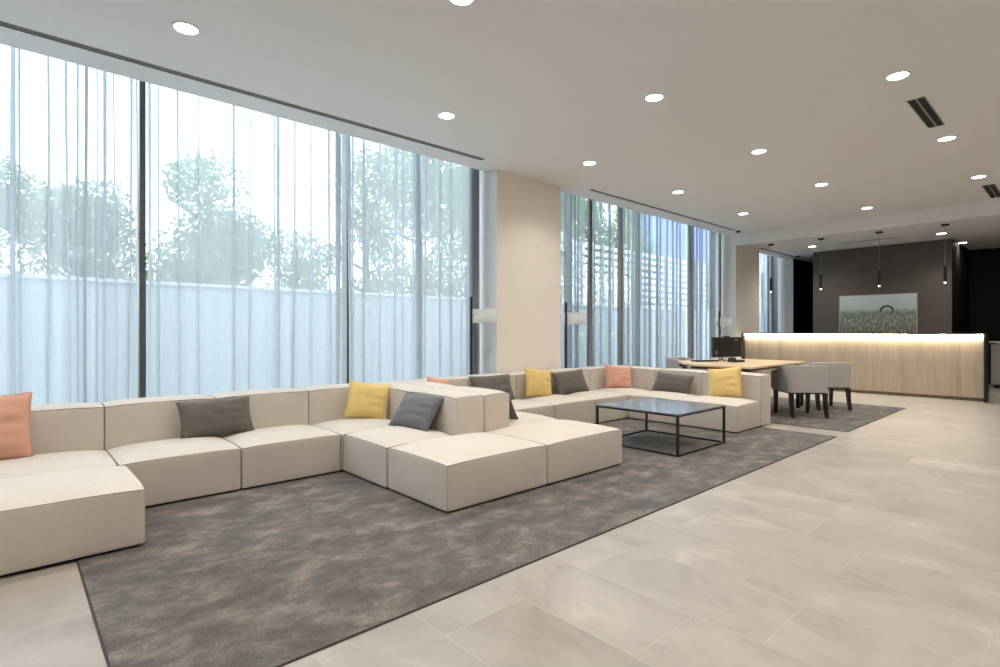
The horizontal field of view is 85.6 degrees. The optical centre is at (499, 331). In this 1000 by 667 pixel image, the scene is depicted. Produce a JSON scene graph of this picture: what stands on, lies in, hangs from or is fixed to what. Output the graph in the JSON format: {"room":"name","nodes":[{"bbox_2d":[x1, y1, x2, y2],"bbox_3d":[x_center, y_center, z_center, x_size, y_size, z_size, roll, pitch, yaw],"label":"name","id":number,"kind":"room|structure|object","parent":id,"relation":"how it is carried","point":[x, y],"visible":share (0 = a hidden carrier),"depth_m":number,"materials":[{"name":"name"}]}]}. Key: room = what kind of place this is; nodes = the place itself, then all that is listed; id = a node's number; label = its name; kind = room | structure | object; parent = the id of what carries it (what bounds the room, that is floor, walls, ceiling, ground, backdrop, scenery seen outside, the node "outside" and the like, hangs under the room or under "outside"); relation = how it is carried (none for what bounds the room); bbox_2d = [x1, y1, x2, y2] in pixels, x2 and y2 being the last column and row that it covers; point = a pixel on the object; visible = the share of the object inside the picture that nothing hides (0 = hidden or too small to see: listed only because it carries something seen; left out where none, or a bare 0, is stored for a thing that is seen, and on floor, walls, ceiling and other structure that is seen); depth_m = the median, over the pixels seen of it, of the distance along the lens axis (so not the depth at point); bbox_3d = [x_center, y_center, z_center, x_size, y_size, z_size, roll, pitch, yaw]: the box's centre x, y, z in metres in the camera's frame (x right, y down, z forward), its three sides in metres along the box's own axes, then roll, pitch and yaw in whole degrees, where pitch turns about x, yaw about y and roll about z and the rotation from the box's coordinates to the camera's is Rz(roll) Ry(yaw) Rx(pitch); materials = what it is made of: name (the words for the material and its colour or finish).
{"room":"lobby","nodes":[
{"label":"lobby","id":0,"kind":"room"},
{"bbox_2d":[0,0,999,262],"bbox_3d":[4.279,-2.130,5.325,19.900,0.440,8.900,0,0,-42],"label":"ceiling","id":1,"kind":"structure","parent":0,"point":[539,90],"depth_m":4.70,"materials":[{"name":"paint"}]},
{"bbox_2d":[171,21,200,35],"bbox_3d":[-2.227,-2.147,3.830,0.184,0.006,0.184,0,0,-42],"label":"recessed light","id":2,"kind":"object","parent":1,"relation":"in","point":[185,28],"visible":1,"depth_m":3.83,"materials":[{"name":"white metal"}]},
{"bbox_2d":[0,21,483,159],"bbox_3d":[-2.983,-2.147,4.220,7.496,0.006,0.071,0,0,-42],"label":"linear air slot","id":3,"kind":"object","parent":1,"relation":"attached to","point":[3,24],"visible":1,"depth_m":4.64,"materials":[{"name":"grey metal"}]},
{"bbox_2d":[437,112,455,119],"bbox_3d":[-0.532,-2.147,5.376,0.184,0.006,0.184,0,0,-42],"label":"recessed light","id":4,"kind":"object","parent":1,"relation":"in","point":[443,115],"visible":1,"depth_m":5.37,"materials":[{"name":"white metal"}]},
{"bbox_2d":[448,0,474,6],"bbox_3d":[-0.247,-2.147,3.476,0.184,0.006,0.184,0,0,-42],"label":"recessed light","id":5,"kind":"object","parent":1,"relation":"in","point":[462,3],"visible":1,"depth_m":3.52,"materials":[{"name":"white metal"}]},
{"bbox_2d":[582,161,596,165],"bbox_3d":[1.143,-2.147,6.889,0.184,0.006,0.184,0,0,-42],"label":"recessed light","id":6,"kind":"object","parent":1,"relation":"in","point":[588,163],"visible":1,"depth_m":6.89,"materials":[{"name":"white metal"}]},
{"bbox_2d":[644,93,664,101],"bbox_3d":[1.417,-2.147,4.961,0.184,0.006,0.184,0,0,-42],"label":"recessed light","id":7,"kind":"object","parent":1,"relation":"in","point":[654,97],"visible":1,"depth_m":4.95,"materials":[{"name":"white metal"}]},
{"bbox_2d":[590,189,733,230],"bbox_3d":[3.169,-2.147,9.814,4.866,0.006,0.066,0,0,-42],"label":"linear air slot","id":8,"kind":"object","parent":1,"relation":"attached to","point":[593,190],"visible":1,"depth_m":9.42,"materials":[{"name":"grey metal"}]},
{"bbox_2d":[672,191,683,193],"bbox_3d":[2.747,-2.147,8.326,0.184,0.006,0.184,0,0,-42],"label":"recessed light","id":9,"kind":"object","parent":1,"relation":"in","point":[673,192],"visible":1,"depth_m":8.34,"materials":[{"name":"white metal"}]},
{"bbox_2d":[750,149,766,153],"bbox_3d":[3.092,-2.147,6.448,0.184,0.006,0.184,0,0,-42],"label":"recessed light","id":10,"kind":"object","parent":1,"relation":"in","point":[758,151],"visible":1,"depth_m":6.44,"materials":[{"name":"white metal"}]},
{"bbox_2d":[768,244,773,291],"bbox_3d":[5.922,-1.383,11.804,0.120,1.055,0.120,0,0,-42],"label":"pendant lamp","id":11,"kind":"object","parent":1,"relation":"hanging from","point":[768,244],"visible":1,"depth_m":11.79,"materials":[{"name":"black metal"}]},
{"bbox_2d":[759,248,801,258],"bbox_3d":[6.919,-1.907,13.248,2.536,0.006,0.066,0,0,-42],"label":"linear air slot","id":12,"kind":"object","parent":1,"relation":"attached to","point":[759,248],"visible":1,"depth_m":13.04,"materials":[{"name":"grey metal"}]},
{"bbox_2d":[817,238,823,289],"bbox_3d":[6.582,-1.383,11.080,0.120,1.055,0.120,0,0,-42],"label":"pendant lamp","id":13,"kind":"object","parent":1,"relation":"hanging from","point":[820,275],"visible":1,"depth_m":11.06,"materials":[{"name":"black metal"}]},
{"bbox_2d":[814,183,828,186],"bbox_3d":[4.705,-2.147,7.900,0.184,0.006,0.184,0,0,-42],"label":"recessed light","id":14,"kind":"object","parent":1,"relation":"in","point":[819,184],"visible":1,"depth_m":7.88,"materials":[{"name":"white metal"}]},
{"bbox_2d":[838,237,897,243],"bbox_3d":[7.702,-1.907,11.329,0.066,0.006,1.056,0,0,-42],"label":"linear air slot","id":15,"kind":"object","parent":1,"relation":"attached to","point":[893,237],"visible":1,"depth_m":11.30,"materials":[{"name":"grey metal"}]},
{"bbox_2d":[875,231,882,286],"bbox_3d":[7.258,-1.383,10.339,0.120,1.055,0.120,0,0,-42],"label":"pendant lamp","id":16,"kind":"object","parent":1,"relation":"hanging from","point":[877,232],"visible":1,"depth_m":10.32,"materials":[{"name":"black metal"}]},
{"bbox_2d":[884,70,911,80],"bbox_3d":[3.344,-2.147,4.539,0.184,0.006,0.184,0,0,-42],"label":"recessed light","id":17,"kind":"object","parent":1,"relation":"in","point":[899,75],"visible":1,"depth_m":4.53,"materials":[{"name":"white metal"}]},
{"bbox_2d":[906,96,944,128],"bbox_3d":[4.203,-2.147,5.319,0.996,0.006,0.141,0,0,-42],"label":"ceiling vent","id":18,"kind":"object","parent":1,"relation":"in","point":[921,106],"visible":1,"depth_m":5.29,"materials":[{"name":"grey metal"}]},
{"bbox_2d":[941,224,948,282],"bbox_3d":[7.921,-1.383,9.612,0.120,1.055,0.120,0,0,-42],"label":"pendant lamp","id":19,"kind":"object","parent":1,"relation":"hanging from","point":[944,267],"visible":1,"depth_m":9.59,"materials":[{"name":"black metal"}]},
{"bbox_2d":[936,135,957,141],"bbox_3d":[4.976,-2.147,6.015,0.184,0.006,0.184,0,0,-42],"label":"recessed light","id":20,"kind":"object","parent":1,"relation":"in","point":[946,138],"visible":1,"depth_m":6.00,"materials":[{"name":"white metal"}]},
{"bbox_2d":[970,175,987,178],"bbox_3d":[6.652,-2.147,7.502,0.184,0.006,0.184,0,0,-42],"label":"recessed light","id":21,"kind":"object","parent":1,"relation":"in","point":[978,176],"visible":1,"depth_m":7.48,"materials":[{"name":"white metal"}]},
{"bbox_2d":[982,184,999,197],"bbox_3d":[7.554,-2.147,8.278,1.096,0.006,0.146,0,0,-42],"label":"ceiling vent","id":22,"kind":"object","parent":1,"relation":"in","point":[991,190],"visible":1,"depth_m":8.23,"materials":[{"name":"grey metal"}]},
{"bbox_2d":[0,384,999,666],"bbox_3d":[4.161,1.275,5.454,20.300,0.150,9.650,0,0,-42],"label":"floor","id":23,"kind":"structure","parent":0,"point":[876,543],"depth_m":2.52,"materials":[{"name":"tile"}]},
{"bbox_2d":[138,80,348,397],"bbox_3d":[-3.361,-0.690,4.872,8.000,3.780,0.090,0,0,-42],"label":"window","id":24,"kind":"structure","parent":23,"relation":"on","point":[141,85],"depth_m":4.92,"materials":[{"name":"brown metal"}]},
{"bbox_2d":[76,418,836,666],"bbox_3d":[0.413,1.196,4.915,6.705,0.006,2.795,0,0,-42],"label":"area rug","id":25,"kind":"object","parent":23,"relation":"on","point":[281,574],"visible":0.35,"depth_m":2.97,"materials":[{"name":"carpet"}]},
{"bbox_2d":[0,403,116,478],"bbox_3d":[-3.181,0.864,3.565,0.978,0.658,0.988,0,0,-42],"label":"module","id":26,"kind":"object","parent":25,"relation":"on","point":[64,436],"visible":0.5,"depth_m":3.80,"materials":[{"name":"beige fabric"}]},
{"bbox_2d":[0,392,33,459],"bbox_3d":[-3.313,0.629,3.480,0.470,0.437,0.191,0,0,-41],"label":"throw cushion","id":27,"kind":"object","parent":26,"relation":"on","point":[15,409],"visible":0.95,"depth_m":3.55,"materials":[{"name":"fabric"}]},
{"bbox_2d":[0,465,144,576],"bbox_3d":[-2.589,1.012,2.944,1.015,0.363,0.753,0,0,-42],"label":"ottoman","id":28,"kind":"object","parent":25,"relation":"on","point":[47,519],"visible":1,"depth_m":2.83,"materials":[{"name":"beige fabric"}]},
{"bbox_2d":[101,395,240,507],"bbox_3d":[-2.544,0.864,4.146,0.773,0.658,0.988,0,0,-42],"label":"module","id":29,"kind":"object","parent":25,"relation":"on","point":[142,435],"visible":0.68,"depth_m":3.96,"materials":[{"name":"beige fabric"}]},
{"bbox_2d":[176,396,253,438],"bbox_3d":[-2.317,0.703,4.415,0.558,0.298,0.182,0,0,-41],"label":"throw cushion","id":30,"kind":"object","parent":29,"relation":"on","point":[225,416],"visible":0.99,"depth_m":4.36,"materials":[{"name":"grey fabric"}]},
{"bbox_2d":[209,388,339,488],"bbox_3d":[-1.969,0.864,4.670,0.808,0.658,0.988,0,0,-42],"label":"module","id":31,"kind":"object","parent":25,"relation":"on","point":[282,446],"visible":0.82,"depth_m":4.44,"materials":[{"name":"beige fabric"}]},
{"bbox_2d":[298,382,431,470],"bbox_3d":[-1.310,0.864,5.272,1.003,0.658,0.988,0,0,-42],"label":"module","id":32,"kind":"object","parent":25,"relation":"on","point":[327,404],"visible":0.4,"depth_m":5.15,"materials":[{"name":"beige fabric"}]},
{"bbox_2d":[343,380,390,418],"bbox_3d":[-1.279,0.673,5.220,0.451,0.408,0.189,0,0,-11],"label":"throw cushion","id":33,"kind":"object","parent":32,"relation":"on","point":[365,400],"visible":0.95,"depth_m":5.17,"materials":[{"name":"yellow fabric"}]},
{"bbox_2d":[344,389,483,487],"bbox_3d":[-0.737,0.864,4.654,0.988,0.658,0.723,0,0,-42],"label":"module","id":34,"kind":"object","parent":25,"relation":"on","point":[460,412],"visible":0.55,"depth_m":4.51,"materials":[{"name":"beige fabric"}]},
{"bbox_2d":[388,392,443,431],"bbox_3d":[-0.741,0.703,4.761,0.553,0.289,0.231,0,0,44],"label":"throw cushion","id":35,"kind":"object","parent":34,"relation":"on","point":[415,411],"visible":0.98,"depth_m":4.67,"materials":[{"name":"fabric"}]},
{"bbox_2d":[390,376,470,388],"bbox_3d":[-0.578,0.864,5.939,1.003,0.658,0.988,0,0,-42],"label":"module","id":36,"kind":"object","parent":25,"relation":"on","point":[454,381],"visible":0.19,"depth_m":5.92,"materials":[{"name":"beige fabric"}]},
{"bbox_2d":[427,376,449,383],"bbox_3d":[-0.685,0.681,5.974,0.349,0.383,0.166,0,0,-35],"label":"throw cushion","id":37,"kind":"object","parent":36,"relation":"on","point":[429,379],"visible":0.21,"depth_m":5.96,"materials":[{"name":"fabric"}]},
{"bbox_2d":[388,432,546,511],"bbox_3d":[-0.241,1.012,4.118,0.978,0.363,0.763,0,0,-42],"label":"ottoman","id":38,"kind":"object","parent":25,"relation":"on","point":[455,472],"visible":1,"depth_m":3.83,"materials":[{"name":"beige fabric"}]},
{"bbox_2d":[441,386,557,431],"bbox_3d":[-0.011,0.864,5.316,1.003,0.658,0.723,0,0,-42],"label":"module","id":39,"kind":"object","parent":25,"relation":"on","point":[496,403],"visible":0.36,"depth_m":4.87,"materials":[{"name":"beige fabric"}]},
{"bbox_2d":[470,385,517,418],"bbox_3d":[-0.064,0.692,5.315,0.197,0.311,0.563,0,0,-42],"label":"throw cushion","id":40,"kind":"object","parent":39,"relation":"on","point":[512,414],"visible":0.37,"depth_m":5.15,"materials":[{"name":"grey fabric"}]},
{"bbox_2d":[460,373,554,417],"bbox_3d":[0.057,0.864,6.519,0.743,0.658,0.988,0,0,-42],"label":"module","id":41,"kind":"object","parent":25,"relation":"on","point":[526,406],"visible":0.28,"depth_m":6.32,"materials":[{"name":"beige fabric"}]},
{"bbox_2d":[469,374,514,399],"bbox_3d":[-0.084,0.687,6.477,0.626,0.321,0.183,0,0,-38],"label":"throw cushion","id":42,"kind":"object","parent":41,"relation":"on","point":[498,381],"visible":0.54,"depth_m":6.46,"materials":[{"name":"grey fabric"}]},
{"bbox_2d":[504,371,593,423],"bbox_3d":[0.607,0.864,7.021,0.773,0.658,0.988,0,0,-42],"label":"module","id":43,"kind":"object","parent":25,"relation":"on","point":[567,407],"visible":0.42,"depth_m":6.77,"materials":[{"name":"beige fabric"}]},
{"bbox_2d":[525,367,551,396],"bbox_3d":[0.495,0.665,6.961,0.477,0.429,0.178,0,0,-33],"label":"throw cushion","id":44,"kind":"object","parent":43,"relation":"on","point":[538,382],"visible":0.94,"depth_m":6.89,"materials":[{"name":"yellow fabric"}]},
{"bbox_2d":[551,369,589,394],"bbox_3d":[0.971,0.695,7.421,0.612,0.336,0.190,0,0,-39],"label":"throw cushion","id":45,"kind":"object","parent":43,"relation":"on","point":[568,382],"visible":0.98,"depth_m":7.34,"materials":[{"name":"grey fabric"}]},
{"bbox_2d":[487,420,621,484],"bbox_3d":[0.481,1.012,4.777,1.003,0.363,0.763,0,0,-42],"label":"ottoman","id":46,"kind":"object","parent":25,"relation":"on","point":[574,448],"visible":0.79,"depth_m":4.52,"materials":[{"name":"beige fabric"}]},
{"bbox_2d":[549,368,627,423],"bbox_3d":[1.161,0.864,7.526,0.753,0.658,0.988,0,0,-42],"label":"module","id":47,"kind":"object","parent":25,"relation":"on","point":[599,397],"visible":0.38,"depth_m":7.21,"materials":[{"name":"beige fabric"}]},
{"bbox_2d":[580,365,661,417],"bbox_3d":[1.795,0.864,8.104,0.988,0.658,0.988,0,0,-42],"label":"module","id":48,"kind":"object","parent":25,"relation":"on","point":[642,378],"visible":0.26,"depth_m":7.99,"materials":[{"name":"beige fabric"}]},
{"bbox_2d":[605,364,631,387],"bbox_3d":[1.763,0.677,8.017,0.455,0.383,0.184,0,0,-12],"label":"throw cushion","id":49,"kind":"object","parent":48,"relation":"on","point":[616,376],"visible":0.93,"depth_m":7.96,"materials":[{"name":"fabric"}]},
{"bbox_2d":[596,397,724,456],"bbox_3d":[1.725,0.991,5.810,0.980,0.405,0.970,0,0,-42],"label":"coffee table","id":50,"kind":"object","parent":25,"relation":"on","point":[647,405],"visible":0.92,"depth_m":5.67,"materials":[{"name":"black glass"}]},
{"bbox_2d":[628,368,707,424],"bbox_3d":[2.361,0.864,7.473,1.003,0.658,0.733,0,0,-42],"label":"module","id":51,"kind":"object","parent":25,"relation":"on","point":[696,386],"visible":0.44,"depth_m":7.34,"materials":[{"name":"beige fabric"}]},
{"bbox_2d":[652,372,694,394],"bbox_3d":[2.397,0.719,7.496,0.188,0.285,0.583,0,0,-37],"label":"throw cushion","id":52,"kind":"object","parent":51,"relation":"on","point":[664,381],"visible":0.94,"depth_m":7.43,"materials":[{"name":"grey fabric"}]},
{"bbox_2d":[679,372,770,432],"bbox_3d":[2.866,0.864,6.919,1.003,0.658,0.793,0,0,-42],"label":"module","id":53,"kind":"object","parent":25,"relation":"on","point":[751,410],"visible":0.75,"depth_m":6.68,"materials":[{"name":"beige fabric"}]},
{"bbox_2d":[708,366,741,396],"bbox_3d":[2.888,0.657,6.940,0.481,0.439,0.184,0,0,42],"label":"throw cushion","id":54,"kind":"object","parent":53,"relation":"on","point":[725,382],"visible":0.91,"depth_m":6.88,"materials":[{"name":"yellow fabric"}]},
{"bbox_2d":[470,297,495,374],"bbox_3d":[-0.282,0.378,7.031,0.500,1.645,0.340,0,0,-42],"label":"floor lamp","id":55,"kind":"object","parent":23,"relation":"on","point":[476,315],"visible":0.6,"depth_m":6.94,"materials":[{"name":"black metal"}]},
{"bbox_2d":[563,302,585,367],"bbox_3d":[1.092,0.378,8.285,0.500,1.645,0.340,0,0,-42],"label":"floor lamp","id":56,"kind":"object","parent":23,"relation":"on","point":[570,318],"visible":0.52,"depth_m":8.19,"materials":[{"name":"black metal"}]},
{"bbox_2d":[715,311,731,358],"bbox_3d":[4.786,0.378,11.654,0.500,1.645,0.340,0,0,-42],"label":"floor lamp","id":57,"kind":"object","parent":23,"relation":"on","point":[719,321],"visible":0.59,"depth_m":11.56,"materials":[{"name":"black metal"}]},
{"bbox_2d":[770,396,904,431],"bbox_3d":[4.253,1.196,8.522,2.970,0.006,2.940,0,0,-42],"label":"area rug","id":58,"kind":"object","parent":23,"relation":"on","point":[840,418],"visible":0.48,"depth_m":7.67,"materials":[{"name":"carpet"}]},
{"bbox_2d":[665,356,707,370],"bbox_3d":[3.393,0.831,9.857,0.548,0.724,0.606,0,0,-42],"label":"tub chair","id":59,"kind":"object","parent":58,"relation":"on","point":[671,362],"visible":0.2,"depth_m":9.80,"materials":[{"name":"grey fabric"}]},
{"bbox_2d":[678,358,804,407],"bbox_3d":[3.580,0.829,8.280,2.050,0.728,1.430,0,0,-42],"label":"table","id":60,"kind":"object","parent":58,"relation":"on","point":[750,365],"visible":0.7,"depth_m":7.85,"materials":[{"name":"brown wood"}]},
{"bbox_2d":[691,360,718,361],"bbox_3d":[3.150,0.448,8.314,0.400,0.019,0.130,0,0,-12],"label":"keyboard","id":61,"kind":"object","parent":60,"relation":"on","point":[691,360],"visible":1,"depth_m":8.25,"materials":[{"name":"black plastic"}]},
{"bbox_2d":[712,336,741,360],"bbox_3d":[3.554,0.264,8.460,0.540,0.390,0.173,0,0,-17],"label":"computer monitor","id":62,"kind":"object","parent":60,"relation":"on","point":[725,346],"visible":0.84,"depth_m":8.44,"materials":[{"name":"black plastic"}]},
{"bbox_2d":[727,357,744,361],"bbox_3d":[3.559,0.424,8.147,0.200,0.066,0.160,0,0,-17],"label":"desk telephone","id":63,"kind":"object","parent":60,"relation":"on","point":[729,358],"visible":1,"depth_m":8.09,"materials":[{"name":"black plastic"}]},
{"bbox_2d":[771,365,828,417],"bbox_3d":[4.291,0.831,7.735,0.548,0.724,0.606,0,0,3],"label":"tub chair","id":64,"kind":"object","parent":58,"relation":"on","point":[807,380],"visible":1,"depth_m":7.47,"materials":[{"name":"grey fabric"}]},
{"bbox_2d":[801,362,851,410],"bbox_3d":[5.067,0.831,8.443,0.548,0.724,0.606,0,0,3],"label":"tub chair","id":65,"kind":"object","parent":58,"relation":"on","point":[839,373],"visible":0.52,"depth_m":8.17,"materials":[{"name":"grey fabric"}]},
{"bbox_2d":[742,333,988,402],"bbox_3d":[6.946,0.614,10.741,0.340,1.172,4.110,0,0,-42],"label":"reception desk","id":66,"kind":"object","parent":23,"relation":"on","point":[955,366],"depth_m":10.08,"materials":[{"name":"beige wood"}]},
{"bbox_2d":[742,333,988,334],"bbox_3d":[6.946,0.042,10.741,0.340,0.028,4.110,0,0,-42],"label":"countertop","id":67,"kind":"structure","parent":66,"relation":"on","point":[742,333],"depth_m":9.96,"materials":[{"name":"white metal"}]},
{"bbox_2d":[989,341,999,387],"bbox_3d":[10.848,0.705,11.479,0.680,0.990,0.660,0,0,-42],"label":"base cabinet","id":68,"kind":"object","parent":23,"relation":"on","point":[995,348],"visible":0.87,"depth_m":11.43,"materials":[{"name":"grey metal"}]},
{"bbox_2d":[479,170,559,373],"bbox_3d":[0.218,-0.725,7.833,1.280,3.850,0.620,0,0,-42],"label":"column","id":69,"kind":"structure","parent":0,"point":[519,273],"depth_m":7.46,"materials":[{"name":"beige paint"}]},
{"bbox_2d":[709,232,759,358],"bbox_3d":[5.497,-0.725,12.648,1.270,3.850,0.620,0,0,-42],"label":"wall","id":70,"kind":"structure","parent":0,"point":[740,266],"depth_m":12.22,"materials":[{"name":"beige paint"}]},
{"bbox_2d":[566,193,713,367],"bbox_3d":[2.708,-0.690,10.409,5.870,3.780,0.090,0,0,-42],"label":"window","id":71,"kind":"structure","parent":70,"relation":"in","point":[568,242],"depth_m":10.29,"materials":[{"name":"brown metal"}]},
{"bbox_2d":[767,255,768,332],"bbox_3d":[6.542,-0.690,13.906,1.970,3.780,0.090,0,0,-42],"label":"window","id":72,"kind":"structure","parent":70,"relation":"in","point":[767,255],"depth_m":14.55,"materials":[{"name":"brown metal"}]},
{"bbox_2d":[766,255,812,332],"bbox_3d":[8.000,-0.725,14.890,1.510,3.850,0.680,0,0,-42],"label":"wall","id":73,"kind":"structure","parent":0,"point":[795,277],"depth_m":14.36,"materials":[{"name":"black paint"}]},
{"bbox_2d":[813,239,968,332],"bbox_3d":[9.286,-0.355,12.849,2.360,3.110,2.590,0,0,-42],"label":"wall","id":74,"kind":"structure","parent":0,"point":[914,267],"depth_m":11.88,"materials":[{"name":"black paint"}]},
{"bbox_2d":[839,293,917,332],"bbox_3d":[8.399,-0.365,12.040,0.038,0.920,1.460,0,0,-42],"label":"painting","id":75,"kind":"object","parent":74,"relation":"attached to","point":[878,313],"visible":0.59,"depth_m":11.99,"materials":[{"name":"fabric"}]},
{"bbox_2d":[969,248,999,383],"bbox_3d":[11.517,-0.750,12.265,0.150,3.900,9.400,0,0,-42],"label":"wall","id":76,"kind":"structure","parent":0,"point":[984,264],"depth_m":12.48,"materials":[{"name":"black paint"}]},
{"bbox_3d":[1.119,-2.525,8.790,19.900,0.350,0.560,0,0,-42],"label":"trim","id":77,"kind":"structure","parent":0,"visible":0},
{"bbox_2d":[0,44,138,404],"bbox_3d":[-4.664,-0.693,3.410,4.005,3.725,0.089,0,0,-42],"label":"sheer curtain","id":78,"kind":"object","parent":77,"relation":"hanging from","point":[69,243],"visible":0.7,"depth_m":4.42,"materials":[{"name":"white fabric"}]},
{"bbox_2d":[147,83,346,396],"bbox_3d":[-2.429,-0.693,5.444,1.913,3.725,0.076,0,0,-42],"label":"sheer curtain","id":79,"kind":"object","parent":77,"relation":"hanging from","point":[247,209],"visible":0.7,"depth_m":5.33,"materials":[{"name":"white fabric"}]},
{"bbox_2d":[347,135,471,382],"bbox_3d":[-1.056,-0.693,6.697,1.806,3.725,0.080,0,0,-42],"label":"sheer curtain","id":80,"kind":"object","parent":77,"relation":"hanging from","point":[410,213],"visible":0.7,"depth_m":6.63,"materials":[{"name":"white fabric"}]},
{"bbox_2d":[472,168,479,374],"bbox_3d":[-0.325,-0.693,7.302,0.055,3.725,0.142,0,0,40],"label":"drape","id":81,"kind":"object","parent":77,"relation":"hanging from","point":[475,173],"visible":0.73,"depth_m":7.28,"materials":[{"name":"white fabric"}]},
{"bbox_2d":[560,191,584,368],"bbox_3d":[1.055,-0.693,8.624,0.943,3.725,0.086,0,0,-42],"label":"sheer curtain","id":82,"kind":"object","parent":77,"relation":"hanging from","point":[575,213],"visible":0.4,"depth_m":8.74,"materials":[{"name":"white fabric"}]},
{"bbox_2d":[586,199,592,366],"bbox_3d":[1.490,-0.693,8.973,0.136,3.725,0.054,0,0,-42],"label":"drape","id":83,"kind":"object","parent":77,"relation":"hanging from","point":[589,335],"visible":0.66,"depth_m":8.94,"materials":[{"name":"white fabric"}]},
{"bbox_2d":[592,200,613,365],"bbox_3d":[1.778,-0.693,9.281,0.664,3.725,0.076,0,0,-42],"label":"sheer curtain","id":84,"kind":"object","parent":77,"relation":"hanging from","point":[609,300],"visible":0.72,"depth_m":9.27,"materials":[{"name":"white fabric"}]},
{"bbox_2d":[617,206,622,364],"bbox_3d":[2.123,-0.693,9.549,0.056,3.725,0.169,0,0,42],"label":"drape","id":85,"kind":"object","parent":77,"relation":"hanging from","point":[619,209],"visible":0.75,"depth_m":9.49,"materials":[{"name":"white fabric"}]},
{"bbox_2d":[623,208,652,366],"bbox_3d":[2.549,-0.693,9.990,1.022,3.725,0.083,0,0,-42],"label":"sheer curtain","id":86,"kind":"object","parent":77,"relation":"hanging from","point":[626,315],"visible":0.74,"depth_m":9.97,"materials":[{"name":"white fabric"}]},
{"bbox_2d":[655,217,685,368],"bbox_3d":[3.415,-0.693,10.778,1.177,3.725,0.085,0,0,-42],"label":"sheer curtain","id":87,"kind":"object","parent":77,"relation":"hanging from","point":[658,357],"visible":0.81,"depth_m":10.74,"materials":[{"name":"white fabric"}]},
{"bbox_2d":[687,225,693,358],"bbox_3d":[3.967,-0.693,11.230,0.208,3.725,0.061,0,0,-42],"label":"drape","id":88,"kind":"object","parent":77,"relation":"hanging from","point":[690,228],"visible":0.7,"depth_m":11.20,"materials":[{"name":"white fabric"}]},
{"bbox_2d":[693,227,715,359],"bbox_3d":[4.435,-0.693,11.702,1.080,3.725,0.071,0,0,-42],"label":"sheer curtain","id":89,"kind":"object","parent":77,"relation":"hanging from","point":[706,355],"visible":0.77,"depth_m":11.65,"materials":[{"name":"white fabric"}]},
{"bbox_2d":[718,233,720,357],"bbox_3d":[4.941,-0.693,12.131,0.056,3.725,0.149,0,0,37],"label":"drape","id":90,"kind":"object","parent":77,"relation":"hanging from","point":[719,234],"visible":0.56,"depth_m":12.08,"materials":[{"name":"white fabric"}]},
{"bbox_2d":[760,253,766,332],"bbox_3d":[6.439,-0.693,13.529,1.250,3.725,0.074,0,0,-42],"label":"sheer curtain","id":91,"kind":"object","parent":77,"relation":"hanging from","point":[762,281],"visible":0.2,"depth_m":13.79,"materials":[{"name":"white fabric"}]},
{"bbox_2d":[769,255,777,332],"bbox_3d":[7.172,-0.693,14.143,0.540,3.725,0.061,0,0,-44],"label":"drape","id":92,"kind":"object","parent":77,"relation":"hanging from","point":[773,261],"visible":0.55,"depth_m":14.08,"materials":[{"name":"white fabric"}]},
{"label":"outside","id":93,"kind":"structure","parent":0,"visible":0},
{"bbox_3d":[-11.174,1.315,34.508,90.000,0.170,53.950,0,0,-42],"label":"ground","id":94,"kind":"structure","parent":93,"visible":0},
{"bbox_2d":[146,252,147,280],"bbox_3d":[-5.894,-1.213,10.978,3.038,4.895,2.558,0,0,-42],"label":"tree","id":95,"kind":"object","parent":94,"relation":"on","point":[146,252],"visible":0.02,"depth_m":9.94,"materials":[{"name":"green plant"}]},
{"bbox_2d":[146,231,147,280],"bbox_3d":[-7.343,-0.780,9.726,1.897,4.032,2.449,0,0,44],"label":"tree","id":96,"kind":"object","parent":94,"relation":"on","point":[146,231],"visible":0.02,"depth_m":10.14,"materials":[{"name":"green plant"}]},
{"bbox_2d":[146,281,765,396],"bbox_3d":[3.741,0.273,15.188,70.000,1.915,0.260,0,0,-42],"label":"wall","id":97,"kind":"structure","parent":94,"relation":"on","point":[613,361],"depth_m":14.86,"materials":[{"name":"white paint"}]},
{"bbox_2d":[560,192,594,302],"bbox_3d":[1.368,-2.467,17.634,3.544,7.401,3.374,0,0,-42],"label":"tree","id":98,"kind":"object","parent":94,"relation":"on","point":[584,203],"visible":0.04,"depth_m":17.53,"materials":[{"name":"green plant"}]},
{"bbox_2d":[560,196,648,301],"bbox_3d":[3.282,-2.658,19.932,3.915,7.781,4.002,0,0,-34],"label":"tree","id":99,"kind":"object","parent":94,"relation":"on","point":[595,204],"visible":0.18,"depth_m":19.83,"materials":[{"name":"green plant"}]},
{"bbox_2d":[597,207,669,305],"bbox_3d":[5.859,-2.679,23.178,3.060,7.824,3.187,0,0,44],"label":"tree","id":100,"kind":"object","parent":94,"relation":"on","point":[653,304],"visible":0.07,"depth_m":22.85,"materials":[{"name":"green plant"}]},
{"bbox_2d":[572,240,765,312],"bbox_3d":[9.873,-0.700,22.237,21.560,3.800,0.090,0,0,-42],"label":"slatted screen","id":101,"kind":"object","parent":94,"relation":"on","point":[585,244],"visible":0.05,"depth_m":17.13,"materials":[{"name":"white paint"}]},
{"bbox_2d":[640,213,708,308],"bbox_3d":[15.264,-4.450,43.363,13.400,11.300,1.800,0,0,-42],"label":"building","id":102,"kind":"structure","parent":94,"relation":"on","point":[653,228],"depth_m":40.21,"materials":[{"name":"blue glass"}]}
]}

